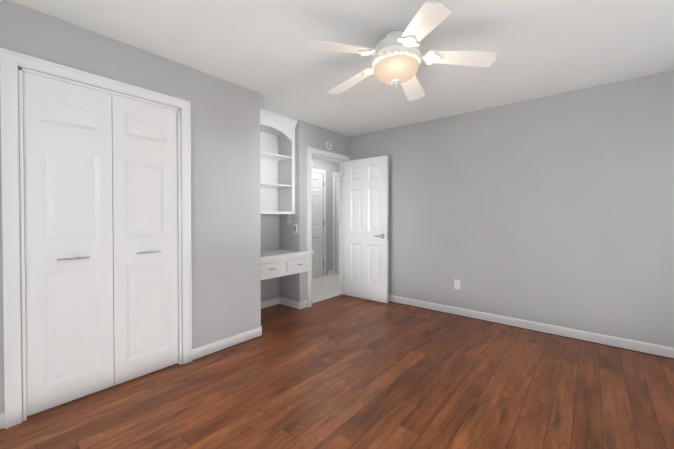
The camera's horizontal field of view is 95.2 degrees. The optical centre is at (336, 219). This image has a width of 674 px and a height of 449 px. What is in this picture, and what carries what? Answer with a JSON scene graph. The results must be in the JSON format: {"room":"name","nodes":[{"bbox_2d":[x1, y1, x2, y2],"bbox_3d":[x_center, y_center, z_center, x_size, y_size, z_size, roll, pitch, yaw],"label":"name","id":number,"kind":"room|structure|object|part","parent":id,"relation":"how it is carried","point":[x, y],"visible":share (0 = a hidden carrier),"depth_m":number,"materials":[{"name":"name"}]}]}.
{"room":"empty bedroom","nodes":[
{"label":"empty bedroom","id":0,"kind":"room"},
{"bbox_2d":[0,0,263,420],"bbox_3d":[-1.606,-0.038,2.188,0.120,2.440,2.470,1,1,40],"label":"wall","id":1,"kind":"structure","parent":0,"point":[227,223],"depth_m":2.67,"materials":[{"name":"grey paint"}]},
{"bbox_2d":[0,412,4,430],"bbox_3d":[-2.114,1.145,1.480,0.022,0.092,0.710,1,1,40],"label":"baseboard","id":2,"kind":"structure","parent":1,"relation":"attached to","point":[2,415],"depth_m":1.74,"materials":[{"name":"white wood"}]},
{"bbox_2d":[23,72,113,415],"bbox_3d":[-1.714,0.150,1.994,0.066,2.050,0.435,1,1,40],"label":"closet door","id":3,"kind":"structure","parent":1,"relation":"in","point":[68,206],"depth_m":1.98,"materials":[{"name":"white wood"}]},
{"bbox_2d":[0,48,191,428],"bbox_3d":[-1.597,0.108,2.182,0.144,2.149,1.058,1,1,40],"label":"trim","id":4,"kind":"structure","parent":1,"relation":"attached to","point":[11,61],"depth_m":1.80,"materials":[{"name":"white wood"}]},
{"bbox_2d":[112,94,177,384],"bbox_3d":[-1.433,0.146,2.332,0.066,2.050,0.435,1,1,40],"label":"closet door","id":5,"kind":"structure","parent":1,"relation":"in","point":[145,229],"depth_m":2.32,"materials":[{"name":"white wood"}]},
{"bbox_2d":[192,326,261,360],"bbox_3d":[-0.993,1.129,2.830,0.022,0.092,0.700,1,1,40],"label":"baseboard","id":6,"kind":"structure","parent":1,"relation":"attached to","point":[214,347],"depth_m":2.80,"materials":[{"name":"white wood"}]},
{"bbox_2d":[264,214,291,300],"bbox_3d":[-1.831,-0.048,3.061,0.120,2.440,3.525,1,1,40],"label":"wall","id":7,"kind":"structure","parent":0,"point":[277,229],"depth_m":4.13,"materials":[{"name":"grey paint"}]},
{"bbox_2d":[261,297,278,309],"bbox_3d":[-1.053,1.116,3.900,0.022,0.092,0.850,1,1,40],"label":"baseboard","id":8,"kind":"structure","parent":7,"relation":"attached to","point":[273,302],"depth_m":4.09,"materials":[{"name":"white wood"}]},
{"bbox_2d":[292,120,347,301],"bbox_3d":[-0.194,-0.064,4.414,0.130,2.440,1.060,1,1,40],"label":"wall","id":9,"kind":"structure","parent":0,"point":[306,134],"depth_m":4.03,"materials":[{"name":"grey paint"}]},
{"bbox_2d":[260,109,297,213],"bbox_3d":[-0.917,-0.672,3.766,0.372,1.202,0.846,1,1,40],"label":"built-in bookcase","id":10,"kind":"object","parent":9,"relation":"attached to","point":[277,163],"visible":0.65,"depth_m":4.02,"materials":[{"name":"white wood"}]},
{"bbox_2d":[261,249,314,279],"bbox_3d":[-0.811,0.787,3.822,0.486,0.752,1.041,1,1,40],"label":"built-in desk","id":11,"kind":"object","parent":9,"relation":"attached to","point":[277,263],"visible":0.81,"depth_m":3.75,"materials":[{"name":"white wood"}]},
{"bbox_2d":[279,297,301,309],"bbox_3d":[-0.623,1.114,4.082,0.392,0.092,0.022,1,1,40],"label":"baseboard","id":12,"kind":"structure","parent":9,"relation":"attached to","point":[282,301],"depth_m":4.07,"materials":[{"name":"white wood"}]},
{"bbox_2d":[325,142,331,149],"bbox_3d":[-0.115,-1.049,4.369,0.029,0.124,0.124,1,1,40],"label":"smoke detector","id":13,"kind":"object","parent":9,"relation":"attached to","point":[328,145],"visible":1,"depth_m":4.35,"materials":[{"name":"white plastic"}]},
{"bbox_2d":[307,147,349,306],"bbox_3d":[-0.151,0.096,4.459,0.168,2.119,0.918,1,1,40],"label":"door frame","id":14,"kind":"structure","parent":9,"relation":"attached to","point":[323,153],"depth_m":4.47,"materials":[{"name":"white wood"}]},
{"bbox_2d":[344,155,388,302],"bbox_3d":[0.408,0.132,4.448,0.751,2.022,0.142,1,1,40],"label":"bedroom door","id":15,"kind":"structure","parent":9,"relation":"in","point":[366,221],"depth_m":4.41,"materials":[{"name":"white wood"}]},
{"bbox_2d":[312,157,338,274],"bbox_3d":[-1.003,-0.076,5.372,0.120,2.440,4.640,1,1,40],"label":"wall","id":16,"kind":"structure","parent":0,"point":[329,167],"depth_m":6.29,"materials":[{"name":"grey paint"}]},
{"bbox_2d":[312,173,323,278],"bbox_3d":[-0.496,0.117,5.816,0.088,2.020,0.752,1,1,40],"label":"hall door","id":17,"kind":"structure","parent":16,"relation":"in","point":[317,224],"depth_m":5.98,"materials":[{"name":"white wood"}]},
{"bbox_2d":[312,168,338,275],"bbox_3d":[-0.162,0.074,6.274,0.024,2.119,2.068,1,1,40],"label":"door frame","id":18,"kind":"structure","parent":16,"relation":"attached to","point":[318,171],"depth_m":6.17,"materials":[{"name":"white wood"}]},
{"bbox_2d":[336,177,338,272],"bbox_3d":[0.216,0.106,6.715,0.035,2.020,0.730,1,1,40],"label":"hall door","id":19,"kind":"structure","parent":16,"relation":"in","point":[337,224],"depth_m":6.44,"materials":[{"name":"white wood"}]},
{"bbox_2d":[312,273,341,303],"bbox_3d":[-0.526,1.175,4.991,1.360,0.068,4.640,1,1,40],"label":"floor","id":20,"kind":"structure","parent":0,"point":[325,287],"depth_m":5.17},
{"bbox_2d":[0,294,673,448],"bbox_3d":[0.120,1.215,2.005,4.490,0.060,4.670,1,1,40],"label":"floor","id":21,"kind":"structure","parent":0,"point":[342,371],"depth_m":2.08,"materials":[{"name":"brown wood"}]},
{"bbox_2d":[9,0,673,136],"bbox_3d":[0.394,-1.307,2.962,5.330,0.080,6.540,1,1,40],"label":"ceiling","id":22,"kind":"structure","parent":0,"point":[543,48],"depth_m":2.21,"materials":[{"name":"paint"}]},
{"bbox_2d":[307,1,497,100],"bbox_3d":[0.391,-1.081,2.143,1.212,0.351,1.225,1,1,40],"label":"ceiling fan light","id":23,"kind":"object","parent":22,"relation":"hanging from","point":[397,56],"visible":1,"depth_m":2.00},
{"bbox_3d":[0.406,-1.000,2.111,0.302,0.105,0.302,1,1,40],"label":"lamp shade","id":24,"kind":"part","parent":23,"relation":"part of","materials":[{"name":"beige glass"}]},
{"bbox_2d":[348,70,673,347],"bbox_3d":[1.667,-0.055,3.649,3.950,2.440,0.140,1,1,40],"label":"wall","id":25,"kind":"structure","parent":0,"point":[554,210],"depth_m":3.17,"materials":[{"name":"grey paint"}]},
{"bbox_2d":[454,279,459,289],"bbox_3d":[1.466,0.791,3.754,0.070,0.115,0.007,1,1,40],"label":"electrical outlet plate","id":26,"kind":"object","parent":25,"relation":"attached to","point":[456,284],"visible":1,"depth_m":3.75,"materials":[{"name":"white plastic"}]},
{"bbox_2d":[388,295,673,358],"bbox_3d":[1.658,1.120,3.582,3.800,0.092,0.035,1,1,40],"label":"baseboard","id":27,"kind":"structure","parent":25,"relation":"attached to","point":[586,336],"depth_m":3.16,"materials":[{"name":"white wood"}]}
]}

